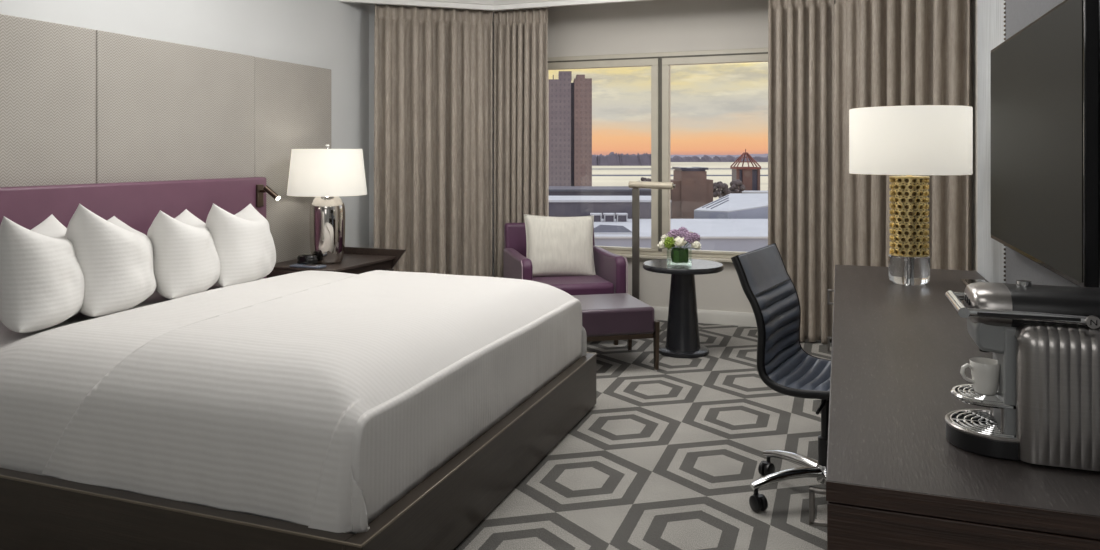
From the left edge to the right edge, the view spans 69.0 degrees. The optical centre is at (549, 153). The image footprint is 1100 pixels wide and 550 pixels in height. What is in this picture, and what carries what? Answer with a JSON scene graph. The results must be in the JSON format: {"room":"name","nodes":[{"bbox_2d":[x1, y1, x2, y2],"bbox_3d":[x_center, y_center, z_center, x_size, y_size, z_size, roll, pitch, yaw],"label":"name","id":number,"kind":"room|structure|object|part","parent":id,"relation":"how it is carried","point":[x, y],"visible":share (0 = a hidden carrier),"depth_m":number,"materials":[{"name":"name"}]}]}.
{"room":"hotel room","nodes":[
{"label":"hotel room","id":0,"kind":"room"},
{"bbox_2d":[0,0,368,247],"bbox_3d":[-2.749,-0.060,2.688,0.100,2.720,7.580,0,0,20],"label":"wall","id":1,"kind":"structure","parent":0,"point":[333,35],"depth_m":5.21,"materials":[{"name":"white paint"}]},
{"bbox_2d":[0,14,95,186],"bbox_3d":[-2.420,0.198,3.375,0.050,1.605,1.117,0,0,20],"label":"wall panel","id":2,"kind":"object","parent":1,"relation":"attached to","point":[48,69],"visible":0.46,"depth_m":3.65,"materials":[{"name":"grey fabric"}]},
{"bbox_2d":[96,30,253,182],"bbox_3d":[-2.038,0.198,4.429,0.050,1.605,1.117,0,0,20],"label":"wall panel","id":3,"kind":"object","parent":1,"relation":"attached to","point":[165,111],"visible":0.34,"depth_m":4.31,"materials":[{"name":"grey fabric"}]},
{"bbox_2d":[254,57,330,262],"bbox_3d":[-1.712,0.198,5.343,0.038,1.605,0.800,0,0,20],"label":"wall panel","id":4,"kind":"object","parent":1,"relation":"attached to","point":[292,101],"visible":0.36,"depth_m":5.25,"materials":[{"name":"grey fabric"}]},
{"bbox_2d":[369,4,525,276],"bbox_3d":[-0.830,-0.060,6.513,1.100,2.720,0.920,0,0,20],"label":"wall","id":5,"kind":"structure","parent":0,"point":[371,6],"depth_m":6.24,"materials":[{"name":"white paint"}]},
{"bbox_2d":[338,0,648,10],"bbox_3d":[0.525,-1.275,5.413,4.441,0.310,0.934,0,0,20],"label":"crown molding","id":6,"kind":"structure","parent":5,"relation":"attached to","point":[491,5],"depth_m":6.09,"materials":[{"name":"paint"}]},
{"bbox_2d":[374,4,492,276],"bbox_3d":[-0.883,0.079,6.157,0.731,2.418,0.648,0,0,20],"label":"curtain","id":7,"kind":"object","parent":6,"relation":"hanging from","point":[433,66],"visible":0.81,"depth_m":6.16,"materials":[{"name":"beige fabric"}]},
{"bbox_2d":[494,7,547,277],"bbox_3d":[-0.226,0.079,6.259,0.456,2.418,0.103,0,0,20],"label":"curtain","id":8,"kind":"object","parent":6,"relation":"hanging from","point":[520,36],"visible":0.75,"depth_m":6.25,"materials":[{"name":"beige fabric"}]},
{"bbox_2d":[768,0,834,342],"bbox_3d":[1.735,0.079,5.534,0.443,2.418,0.115,0,0,20],"label":"curtain","id":9,"kind":"object","parent":6,"relation":"hanging from","point":[800,32],"visible":0.88,"depth_m":5.53,"materials":[{"name":"beige fabric"}]},
{"bbox_2d":[832,0,971,327],"bbox_3d":[2.206,0.079,5.063,0.799,2.418,0.529,0,0,20],"label":"curtain","id":10,"kind":"object","parent":6,"relation":"hanging from","point":[887,52],"visible":0.48,"depth_m":5.09,"materials":[{"name":"beige fabric"}]},
{"bbox_2d":[454,320,831,549],"bbox_3d":[-0.517,1.350,2.315,4.550,0.100,8.600,0,0,20],"label":"floor","id":11,"kind":"structure","parent":0,"point":[669,457],"depth_m":3.35,"materials":[{"name":"carpet"}]},
{"bbox_2d":[0,177,596,549],"bbox_3d":[-1.157,0.715,3.523,2.220,1.146,2.255,0,0,20],"label":"platform bed","id":12,"kind":"object","parent":11,"relation":"on","point":[38,512],"visible":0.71,"depth_m":2.54,"materials":[{"name":"brown wood"}]},
{"bbox_3d":[-2.164,0.596,3.888,0.078,0.908,2.255,0,0,20],"label":"headboard","id":13,"kind":"part","parent":12,"relation":"part of","materials":[{"name":"fabric"}]},
{"bbox_3d":[-1.513,1.158,2.495,2.075,0.260,0.050,0,0,20],"label":"rail","id":14,"kind":"part","parent":12,"relation":"part of","materials":[{"name":"brown wood"}]},
{"bbox_3d":[-1.495,1.030,2.463,2.130,0.008,0.006,0,0,20],"label":"edge trim","id":15,"kind":"part","parent":12,"relation":"part of","materials":[{"name":"brown wood"}]},
{"bbox_2d":[0,270,534,534],"bbox_3d":[-1.158,0.838,3.485,2.067,0.435,2.027,0,0,20],"label":"sheet","id":16,"kind":"object","parent":12,"relation":"on","point":[46,375],"visible":0.16,"depth_m":2.75,"materials":[{"name":"white fabric"}]},
{"bbox_2d":[0,214,84,332],"bbox_3d":[-2.025,0.451,3.204,0.298,0.453,0.605,0,0,-18],"label":"pillow","id":17,"kind":"object","parent":16,"relation":"on","point":[42,283],"visible":0.89,"depth_m":2.98,"materials":[{"name":"white fabric"}]},
{"bbox_2d":[65,203,155,316],"bbox_3d":[-1.916,0.437,3.497,0.346,0.481,0.613,0,0,-17],"label":"pillow","id":18,"kind":"object","parent":16,"relation":"on","point":[115,259],"visible":0.84,"depth_m":3.26,"materials":[{"name":"white fabric"}]},
{"bbox_2d":[147,209,219,298],"bbox_3d":[-1.770,0.465,3.891,0.312,0.426,0.589,0,0,-14],"label":"pillow","id":19,"kind":"object","parent":16,"relation":"on","point":[185,255],"visible":0.88,"depth_m":3.66,"materials":[{"name":"white fabric"}]},
{"bbox_2d":[206,203,275,286],"bbox_3d":[-1.616,0.459,4.217,0.292,0.438,0.610,0,0,-4],"label":"pillow","id":20,"kind":"object","parent":16,"relation":"on","point":[243,241],"visible":0.89,"depth_m":3.99,"materials":[{"name":"white fabric"}]},
{"bbox_2d":[41,270,586,532],"bbox_3d":[-0.803,0.825,3.352,1.378,0.458,2.071,0,0,20],"label":"duvet","id":21,"kind":"object","parent":16,"relation":"on","point":[322,407],"visible":1,"depth_m":2.49,"materials":[{"name":"white fabric"}]},
{"bbox_2d":[256,184,280,206],"bbox_3d":[-1.699,0.253,4.833,0.146,0.135,0.056,0,0,20],"label":"light","id":22,"kind":"object","parent":12,"relation":"attached to","point":[260,189],"visible":1,"depth_m":4.83,"materials":[{"name":"brown metal"}]},
{"bbox_3d":[-1.762,0.253,4.856,0.014,0.135,0.056,0,0,20],"label":"plate","id":23,"kind":"part","parent":22,"relation":"part of","materials":[{"name":"brown metal"}]},
{"bbox_3d":[-0.153,1.158,3.122,0.055,0.260,2.155,0,0,20],"label":"foot rail","id":24,"kind":"part","parent":12,"relation":"part of","materials":[{"name":"brown wood"}]},
{"bbox_3d":[-0.128,1.030,3.113,0.006,0.008,2.146,0,0,20],"label":"edge trim","id":25,"kind":"part","parent":12,"relation":"part of","materials":[{"name":"brown wood"}]},
{"bbox_2d":[266,247,405,277],"bbox_3d":[-1.397,0.976,5.213,0.619,0.648,0.748,0,0,20],"label":"nightstand","id":26,"kind":"object","parent":11,"relation":"on","point":[356,260],"visible":0.21,"depth_m":5.24,"materials":[{"name":"brown wood"}]},
{"bbox_3d":[-1.555,0.968,4.884,0.547,0.504,0.021,0,0,20],"label":"panel","id":27,"kind":"part","parent":26,"relation":"part of","materials":[{"name":"brown wood"}]},
{"bbox_2d":[297,254,317,263],"bbox_3d":[-1.519,0.661,5.007,0.139,0.073,0.114,0,0,40],"label":"alarm clock","id":28,"kind":"object","parent":26,"relation":"on","point":[304,258],"visible":0.86,"depth_m":4.96,"materials":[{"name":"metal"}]},
{"bbox_2d":[289,264,325,268],"bbox_3d":[-1.491,0.689,4.925,0.220,0.017,0.075,0,0,20],"label":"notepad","id":29,"kind":"object","parent":26,"relation":"on","point":[315,266],"visible":1,"depth_m":4.90,"materials":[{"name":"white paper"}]},
{"bbox_2d":[287,144,366,263],"bbox_3d":[-1.432,0.317,5.146,0.498,0.762,0.498,0,0,20],"label":"table lamp","id":30,"kind":"object","parent":26,"relation":"on","point":[325,175],"visible":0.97,"depth_m":5.01,"materials":[{"name":"white fabric"}]},
{"bbox_3d":[-1.432,0.115,5.146,0.498,0.294,0.498,0,0,20],"label":"lamp shade","id":31,"kind":"part","parent":30,"relation":"part of","materials":[{"name":"white fabric"}]},
{"bbox_3d":[-1.274,0.936,5.555,0.619,0.568,0.021,0,0,20],"label":"panel","id":32,"kind":"part","parent":26,"relation":"part of","materials":[{"name":"brown wood"}]},
{"bbox_2d":[503,223,627,344],"bbox_3d":[0.077,0.909,5.730,0.730,0.782,0.829,0,0,-13],"label":"armchair","id":33,"kind":"object","parent":11,"relation":"on","point":[610,268],"visible":0.34,"depth_m":5.51,"materials":[{"name":"fabric"}]},
{"bbox_3d":[-0.231,0.912,5.624,0.072,0.435,0.760,0,0,-13],"label":"arm","id":34,"kind":"part","parent":33,"relation":"part of","materials":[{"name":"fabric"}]},
{"bbox_3d":[0.003,0.824,6.052,0.690,0.612,0.168,0,0,-13],"label":"backrest","id":35,"kind":"part","parent":33,"relation":"part of","materials":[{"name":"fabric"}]},
{"bbox_2d":[524,214,595,276],"bbox_3d":[0.073,0.668,5.758,0.540,0.470,0.201,0,0,-13],"label":"throw cushion","id":36,"kind":"object","parent":33,"relation":"on","point":[556,246],"visible":0.91,"depth_m":5.70,"materials":[{"name":"beige fabric"}]},
{"bbox_2d":[533,275,614,294],"bbox_3d":[0.095,0.935,5.651,0.566,0.130,0.655,0,0,-13],"label":"seat cushion","id":37,"kind":"object","parent":33,"relation":"on","point":[591,284],"depth_m":5.39,"materials":[{"name":"fabric"}]},
{"bbox_3d":[0.400,0.912,5.770,0.072,0.435,0.760,0,0,-13],"label":"arm","id":38,"kind":"part","parent":33,"relation":"part of","materials":[{"name":"fabric"}]},
{"bbox_2d":[571,293,659,370],"bbox_3d":[0.281,1.107,4.966,0.642,0.385,0.546,0,0,-13],"label":"ottoman","id":39,"kind":"object","parent":11,"relation":"on","point":[619,316],"visible":0.55,"depth_m":4.76,"materials":[{"name":"leather"}]},
{"bbox_2d":[571,293,654,336],"bbox_3d":[0.281,0.995,4.966,0.600,0.160,0.520,0,0,-13],"label":"cushion","id":40,"kind":"object","parent":39,"relation":"on","point":[619,314],"depth_m":4.75,"materials":[{"name":"leather"}]},
{"bbox_3d":[0.281,1.089,4.966,0.580,0.028,0.500,0,0,-13],"label":"frame","id":41,"kind":"part","parent":39,"relation":"part of","materials":[{"name":"brown metal"}]},
{"bbox_3d":[0.525,1.145,5.277,0.026,0.290,0.050,0,0,-13],"label":"leg","id":42,"kind":"part","parent":39,"relation":"part of","materials":[{"name":"brown wood"}]},
{"bbox_3d":[0.637,1.145,4.794,0.026,0.290,0.050,0,0,-13],"label":"leg","id":43,"kind":"part","parent":39,"relation":"part of","materials":[{"name":"brown wood"}]},
{"bbox_2d":[628,181,675,332],"bbox_3d":[0.742,0.750,5.879,0.367,1.101,0.260,0,0,20],"label":"floor lamp","id":44,"kind":"object","parent":11,"relation":"on","point":[635,185],"visible":0.63,"depth_m":5.90,"materials":[{"name":"grey metal"}]},
{"bbox_2d":[643,259,723,357],"bbox_3d":[0.873,1.010,5.253,0.524,0.580,0.524,0,0,20],"label":"side table","id":45,"kind":"object","parent":11,"relation":"on","point":[682,336],"visible":0.94,"depth_m":5.17,"materials":[{"name":"black wood"}]},
{"bbox_2d":[667,247,691,265],"bbox_3d":[0.846,0.661,5.224,0.156,0.115,0.156,0,0,12],"label":"glass vase","id":46,"kind":"object","parent":45,"relation":"on","point":[678,257],"visible":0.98,"depth_m":5.18,"materials":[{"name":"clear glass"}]},
{"bbox_2d":[657,240,671,248],"bbox_3d":[0.757,0.624,5.210,0.121,0.131,0.075,0,0,20],"label":"rose","id":47,"kind":"object","parent":46,"relation":"in","point":[661,245],"visible":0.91,"depth_m":5.20,"materials":[{"name":"white plant"}]},
{"bbox_2d":[660,234,673,248],"bbox_3d":[0.777,0.606,5.249,0.112,0.167,0.068,0,0,20],"label":"rose","id":48,"kind":"object","parent":46,"relation":"in","point":[664,236],"visible":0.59,"depth_m":5.24,"materials":[{"name":"white plant"}]},
{"bbox_2d":[663,237,675,249],"bbox_3d":[0.782,0.613,5.191,0.088,0.152,0.089,0,0,20],"label":"flower","id":49,"kind":"object","parent":46,"relation":"in","point":[668,242],"visible":0.98,"depth_m":5.17,"materials":[{"name":"green plant"}]},
{"bbox_2d":[668,229,678,248],"bbox_3d":[0.812,0.590,5.248,0.079,0.198,0.086,0,0,20],"label":"flower","id":50,"kind":"object","parent":46,"relation":"in","point":[673,232],"visible":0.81,"depth_m":5.22,"materials":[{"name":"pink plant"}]},
{"bbox_2d":[673,236,686,249],"bbox_3d":[0.838,0.611,5.167,0.090,0.158,0.095,0,0,20],"label":"rose","id":51,"kind":"object","parent":46,"relation":"in","point":[680,242],"visible":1,"depth_m":5.15,"materials":[{"name":"white plant"}]},
{"bbox_2d":[676,227,688,248],"bbox_3d":[0.866,0.581,5.217,0.084,0.216,0.089,0,0,20],"label":"flower","id":52,"kind":"object","parent":46,"relation":"in","point":[681,231],"visible":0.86,"depth_m":5.19,"materials":[{"name":"purple plant"}]},
{"bbox_2d":[683,232,695,249],"bbox_3d":[0.895,0.595,5.178,0.101,0.188,0.078,0,0,20],"label":"flower","id":53,"kind":"object","parent":46,"relation":"in","point":[689,237],"visible":1,"depth_m":5.15,"materials":[{"name":"purple plant"}]},
{"bbox_2d":[684,232,700,250],"bbox_3d":[0.923,0.599,5.220,0.117,0.181,0.076,0,0,20],"label":"flower","id":54,"kind":"object","parent":46,"relation":"in","point":[694,233],"visible":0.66,"depth_m":5.20,"materials":[{"name":"purple plant"}]},
{"bbox_2d":[687,240,700,249],"bbox_3d":[0.915,0.621,5.168,0.129,0.137,0.079,0,0,20],"label":"rose","id":55,"kind":"object","parent":46,"relation":"in","point":[696,245],"visible":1,"depth_m":5.14,"materials":[{"name":"white plant"}]},
{"bbox_2d":[731,243,830,511],"bbox_3d":[1.045,0.835,3.001,0.600,0.929,0.584,0,0,32],"label":"desk chair","id":56,"kind":"object","parent":11,"relation":"on","point":[783,365],"visible":0.74,"depth_m":2.98,"materials":[{"name":"black leather"}]},
{"bbox_3d":[0.853,0.606,3.105,0.164,0.468,0.464,0,0,32],"label":"backrest","id":57,"kind":"part","parent":56,"relation":"part of","materials":[{"name":"black leather"}]},
{"bbox_3d":[0.878,0.615,2.810,0.502,0.490,0.018,0,0,32],"label":"rail","id":58,"kind":"part","parent":56,"relation":"part of","materials":[{"name":"black leather"}]},
{"bbox_3d":[0.872,1.196,2.956,0.280,0.064,0.048,0,0,-13],"label":"leg","id":59,"kind":"part","parent":56,"relation":"part of","materials":[{"name":"silver metal"}]},
{"bbox_3d":[0.947,1.196,3.133,0.048,0.064,0.280,0,0,-31],"label":"leg","id":60,"kind":"part","parent":56,"relation":"part of","materials":[{"name":"silver metal"}]},
{"bbox_3d":[1.061,0.838,2.974,0.379,0.069,0.464,0,0,32],"label":"seat","id":61,"kind":"part","parent":56,"relation":"part of","materials":[{"name":"black leather"}]},
{"bbox_3d":[1.129,0.615,3.210,0.502,0.490,0.018,0,0,32],"label":"rail","id":62,"kind":"part","parent":56,"relation":"part of","materials":[{"name":"black leather"}]},
{"bbox_3d":[0.973,0.892,2.852,0.012,0.016,0.201,0,0,29],"label":"tilt lever","id":63,"kind":"part","parent":56,"relation":"part of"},
{"bbox_3d":[1.018,1.196,2.829,0.048,0.064,0.280,0,0,5],"label":"leg","id":64,"kind":"part","parent":56,"relation":"part of","materials":[{"name":"silver metal"}]},
{"bbox_2d":[809,265,1099,549],"bbox_3d":[1.198,0.920,2.516,0.646,0.760,2.752,0,0,20],"label":"desk","id":65,"kind":"object","parent":11,"relation":"on","point":[895,480],"visible":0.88,"depth_m":1.42,"materials":[{"name":"brown wood"}]},
{"bbox_3d":[0.493,0.647,1.468,0.034,0.068,0.012,0,0,20],"label":"drawer handle","id":66,"kind":"part","parent":65,"relation":"part of","materials":[{"name":"metal"}]},
{"bbox_3d":[1.275,0.863,3.623,0.034,0.068,0.012,0,0,20],"label":"drawer handle","id":67,"kind":"part","parent":65,"relation":"part of","materials":[{"name":"metal"}]},
{"bbox_3d":[1.275,0.647,3.623,0.034,0.068,0.012,0,0,20],"label":"drawer handle","id":68,"kind":"part","parent":65,"relation":"part of","materials":[{"name":"metal"}]},
{"bbox_2d":[849,105,972,284],"bbox_3d":[1.503,0.175,3.348,0.470,0.730,0.470,0,0,20],"label":"table lamp","id":69,"kind":"object","parent":65,"relation":"on","point":[910,140],"visible":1,"depth_m":3.20,"materials":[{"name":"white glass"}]},
{"bbox_3d":[1.503,-0.053,3.348,0.470,0.273,0.470,0,0,20],"label":"lamp shade","id":70,"kind":"part","parent":69,"relation":"part of","materials":[{"name":"white fabric"}]},
{"bbox_3d":[0.751,0.939,1.231,0.612,0.723,0.029,0,0,20],"label":"panel","id":71,"kind":"part","parent":65,"relation":"part of","materials":[{"name":"brown wood"}]},
{"bbox_2d":[960,279,985,285],"bbox_3d":[1.748,0.533,3.281,0.090,0.013,0.220,0,0,20],"label":"power outlet","id":72,"kind":"object","parent":65,"relation":"on","point":[965,282],"visible":0.5,"depth_m":3.32,"materials":[{"name":"silver metal"}]},
{"bbox_2d":[965,279,982,283],"bbox_3d":[1.748,0.528,3.281,0.060,0.003,0.170,0,0,20],"label":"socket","id":73,"kind":"object","parent":72,"relation":"attached to","point":[967,281],"depth_m":3.31,"materials":[{"name":"silver metal"}]},
{"bbox_2d":[945,280,1099,470],"bbox_3d":[0.924,0.387,1.452,0.374,0.306,0.203,0,0,20],"label":"coffee machine","id":74,"kind":"object","parent":65,"relation":"on","point":[1044,340],"visible":0.98,"depth_m":1.39,"materials":[{"name":"metal"}]},
{"bbox_2d":[960,357,999,395],"bbox_3d":[0.802,0.415,1.491,0.070,0.059,0.053,0,0,20],"label":"espresso cup","id":75,"kind":"object","parent":74,"relation":"on","point":[985,372],"visible":0.99,"depth_m":1.47,"materials":[{"name":"white ceramic"}]},
{"bbox_3d":[0.777,0.408,1.490,0.025,0.036,0.011,0,0,1],"label":"handle","id":76,"kind":"part","parent":75,"relation":"part of","materials":[{"name":"white ceramic"}]},
{"bbox_2d":[945,409,1023,461],"bbox_3d":[0.806,0.519,1.495,0.123,0.040,0.169,0,0,20],"label":"drip tray","id":77,"kind":"object","parent":74,"relation":"on","point":[981,432],"depth_m":1.44,"materials":[{"name":"metal"}]},
{"bbox_3d":[0.850,0.478,1.534,0.009,0.049,0.009,0,0,20],"label":"shelf post","id":78,"kind":"part","parent":74,"relation":"part of","materials":[{"name":"metal"}]},
{"bbox_3d":[0.814,0.478,1.437,0.009,0.049,0.009,0,0,20],"label":"shelf post","id":79,"kind":"part","parent":74,"relation":"part of","materials":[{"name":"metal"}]},
{"bbox_3d":[0.854,0.282,1.478,0.202,0.019,0.188,0,0,20],"label":"lever","id":80,"kind":"part","parent":74,"relation":"part of","materials":[{"name":"silver metal"}]},
{"bbox_2d":[529,0,768,312],"bbox_3d":[0.888,-0.060,6.337,2.250,2.720,0.120,0,0,20],"label":"wall","id":81,"kind":"structure","parent":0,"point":[651,26],"depth_m":6.26,"materials":[{"name":"paint"}]},
{"bbox_2d":[548,48,767,257],"bbox_3d":[0.876,-0.001,6.320,2.084,1.592,0.120,0,0,20],"label":"window","id":82,"kind":"structure","parent":81,"relation":"attached to","point":[660,62],"depth_m":6.27,"materials":[{"name":"paint"}]},
{"bbox_3d":[0.392,0.007,6.458,0.985,1.515,0.050,0,0,20],"label":"sash","id":83,"kind":"part","parent":82,"relation":"part of","materials":[{"name":"glass"}]},
{"bbox_3d":[1.341,0.007,6.114,0.975,1.515,0.050,0,0,20],"label":"sash","id":84,"kind":"part","parent":82,"relation":"part of","materials":[{"name":"glass"}]},
{"bbox_2d":[614,253,732,262],"bbox_3d":[0.856,0.807,6.263,2.140,0.025,0.080,0,0,20],"label":"windowsill","id":85,"kind":"object","parent":81,"relation":"attached to","point":[729,260],"visible":0.1,"depth_m":6.21,"materials":[{"name":"paint"}]},
{"bbox_2d":[652,306,756,326],"bbox_3d":[0.864,1.250,6.270,2.250,0.100,0.022,0,0,20],"label":"baseboard","id":86,"kind":"structure","parent":81,"relation":"attached to","point":[661,313],"depth_m":6.10,"materials":[{"name":"white paint"}]},
{"bbox_2d":[971,0,976,270],"bbox_3d":[2.536,-0.060,4.649,0.100,2.720,2.130,0,0,20],"label":"wall","id":87,"kind":"structure","parent":0,"point":[973,2],"depth_m":4.75,"materials":[{"name":"paint"}]},
{"bbox_2d":[977,0,1004,282],"bbox_3d":[1.017,-0.060,0.679,0.250,2.720,6.370,0,0,20],"label":"wall","id":88,"kind":"structure","parent":0,"point":[990,13],"depth_m":3.51,"materials":[{"name":"paint"}]},
{"bbox_2d":[1004,0,1099,287],"bbox_3d":[1.281,-0.300,1.833,0.036,1.600,2.320,0,0,20],"label":"panel","id":89,"kind":"object","parent":88,"relation":"attached to","point":[1019,14],"visible":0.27,"depth_m":2.58,"materials":[{"name":"grey fabric"}]},
{"bbox_3d":[1.662,-0.300,2.921,0.011,1.595,0.010,0,0,20],"label":"nailhead trim","id":90,"kind":"part","parent":89,"relation":"part of","materials":[{"name":"silver metal"}]},
{"bbox_2d":[991,0,1098,287],"bbox_3d":[1.385,-0.035,2.263,0.070,0.660,1.150,0,0,20],"label":"television","id":91,"kind":"object","parent":89,"relation":"attached to","point":[1045,76],"visible":0.92,"depth_m":2.00,"materials":[{"name":"black plastic"}]},
{"label":"outside","id":92,"kind":"structure","parent":0,"visible":0},
{"bbox_2d":[592,158,767,200],"bbox_3d":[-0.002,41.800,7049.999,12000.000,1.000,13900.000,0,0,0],"label":"ground","id":93,"kind":"structure","parent":92,"point":[714,168],"depth_m":1786.03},
{"bbox_2d":[549,71,591,185],"bbox_3d":[9.000,-1.200,430.000,26.000,85.000,20.000,0,0,0],"label":"tower block","id":94,"kind":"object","parent":93,"relation":"on","point":[570,104],"visible":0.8,"depth_m":420.00,"materials":[{"name":"brick"}]},
{"bbox_2d":[549,186,650,195],"bbox_3d":[7.500,27.400,319.800,75.000,27.800,30.400,0,0,0],"label":"warehouse","id":95,"kind":"structure","parent":93,"relation":"on","point":[553,190],"depth_m":305.03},
{"bbox_2d":[549,196,670,218],"bbox_3d":[5.000,28.250,277.750,70.000,26.100,28.500,0,0,0],"label":"warehouse","id":96,"kind":"structure","parent":93,"relation":"on","point":[559,206],"depth_m":263.98,"materials":[{"name":"grey concrete"}]},
{"bbox_2d":[592,152,650,165],"bbox_3d":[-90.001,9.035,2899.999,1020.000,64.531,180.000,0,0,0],"label":"woods","id":97,"kind":"object","parent":93,"relation":"on","point":[612,159],"visible":0.22,"depth_m":2842.25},
{"bbox_2d":[641,177,650,181],"bbox_3d":[49.227,26.567,412.044,10.090,29.466,10.005,0,0,0],"label":"bare tree","id":98,"kind":"object","parent":93,"relation":"on","point":[642,178],"visible":0.29,"depth_m":408.87,"materials":[{"name":"grey plant"}]},
{"bbox_2d":[594,219,767,251],"bbox_3d":[27.500,31.250,233.750,135.000,20.100,56.500,0,0,0],"label":"warehouse","id":99,"kind":"structure","parent":93,"relation":"on","point":[743,235],"depth_m":210.67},
{"bbox_2d":[590,213,601,221],"bbox_3d":[14.500,19.900,252.000,3.520,2.600,4.000,0,0,0],"label":"rooftop unit","id":100,"kind":"object","parent":99,"relation":"on","point":[597,216],"visible":0.79,"depth_m":250.49,"materials":[{"name":"grey metal"}]},
{"bbox_2d":[603,213,614,221],"bbox_3d":[18.600,19.900,252.000,3.520,2.600,4.000,0,0,0],"label":"rooftop unit","id":101,"kind":"object","parent":99,"relation":"on","point":[608,217],"visible":1,"depth_m":250.49,"materials":[{"name":"grey metal"}]},
{"bbox_2d":[594,225,631,233],"bbox_3d":[16.000,20.050,214.000,13.600,2.300,5.600,0,0,0],"label":"lantern","id":102,"kind":"object","parent":99,"relation":"on","point":[601,229],"visible":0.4,"depth_m":212.58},
{"bbox_2d":[616,213,627,221],"bbox_3d":[22.600,19.900,252.000,3.520,2.600,4.000,0,0,0],"label":"rooftop unit","id":103,"kind":"object","parent":99,"relation":"on","point":[620,217],"visible":1,"depth_m":250.49,"materials":[{"name":"grey metal"}]},
{"bbox_2d":[670,167,712,218],"bbox_3d":[58.800,23.450,339.500,17.000,35.700,22.200,0,0,0],"label":"brick building","id":104,"kind":"structure","parent":93,"relation":"on","point":[693,190],"depth_m":329.01,"materials":[{"name":"brown brick"}]},
{"bbox_3d":[59.200,6.450,339.500,9.600,1.300,20.000,0,0,0],"label":"crown","id":105,"kind":"part","parent":104,"relation":"part of","materials":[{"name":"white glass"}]},
{"bbox_2d":[670,155,767,161],"bbox_3d":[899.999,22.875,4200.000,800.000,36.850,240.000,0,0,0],"label":"woods","id":106,"kind":"object","parent":93,"relation":"on","point":[705,158],"visible":0.47,"depth_m":4127.38,"materials":[{"name":"plant"}]},
{"bbox_2d":[713,181,730,196],"bbox_3d":[75.658,26.719,356.755,9.104,29.162,8.353,0,0,0],"label":"bare tree","id":107,"kind":"object","parent":93,"relation":"on","point":[719,185],"visible":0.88,"depth_m":354.36,"materials":[{"name":"grey plant"}]},
{"bbox_2d":[694,193,767,218],"bbox_3d":[75.350,28.400,292.000,48.100,25.800,52.000,0,0,0],"label":"sloped hall","id":108,"kind":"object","parent":93,"relation":"on","point":[732,205],"visible":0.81,"depth_m":278.96,"materials":[{"name":"white concrete"}]},
{"bbox_2d":[729,179,745,192],"bbox_3d":[84.454,26.320,361.248,7.262,29.960,9.273,0,0,0],"label":"bare tree","id":109,"kind":"object","parent":93,"relation":"on","point":[734,184],"visible":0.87,"depth_m":358.80,"materials":[{"name":"grey plant"}]},
{"bbox_2d":[719,191,767,197],"bbox_3d":[105.000,29.300,372.750,50.000,24.000,12.500,0,0,0],"label":"building","id":110,"kind":"structure","parent":93,"relation":"on","point":[742,191],"depth_m":369.11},
{"bbox_2d":[730,149,760,190],"bbox_3d":[95.501,19.450,390.815,11.856,43.700,13.630,0,0,0],"label":"clock tower","id":111,"kind":"structure","parent":93,"relation":"on","point":[749,176],"depth_m":385.60,"materials":[{"name":"brick"}]},
{"bbox_3d":[91.400,24.400,391.300,2.400,33.800,11.400,0,0,0],"label":"glass","id":112,"kind":"part","parent":111,"relation":"part of","materials":[{"name":"grey glass"}]},
{"bbox_3d":[95.500,6.800,390.800,11.800,1.000,13.600,0,0,0],"label":"cornice","id":113,"kind":"part","parent":111,"relation":"part of","materials":[{"name":"red metal"}]},
{"bbox_3d":[98.900,24.400,391.300,3.400,33.800,11.400,0,0,0],"label":"glass","id":114,"kind":"part","parent":111,"relation":"part of","materials":[{"name":"grey glass"}]},
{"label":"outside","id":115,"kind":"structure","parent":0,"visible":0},
{"bbox_2d":[596,154,767,157],"bbox_3d":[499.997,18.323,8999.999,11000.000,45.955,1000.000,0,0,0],"label":"hills","id":116,"kind":"structure","parent":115,"point":[752,155],"depth_m":8767.59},
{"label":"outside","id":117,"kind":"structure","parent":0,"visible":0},
{"bbox_2d":[592,175,767,175],"bbox_3d":[180.000,40.200,1500.000,480.000,2.200,18.000,0,0,-1],"label":"road","id":118,"kind":"structure","parent":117,"point":[592,175],"depth_m":1493.02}
]}

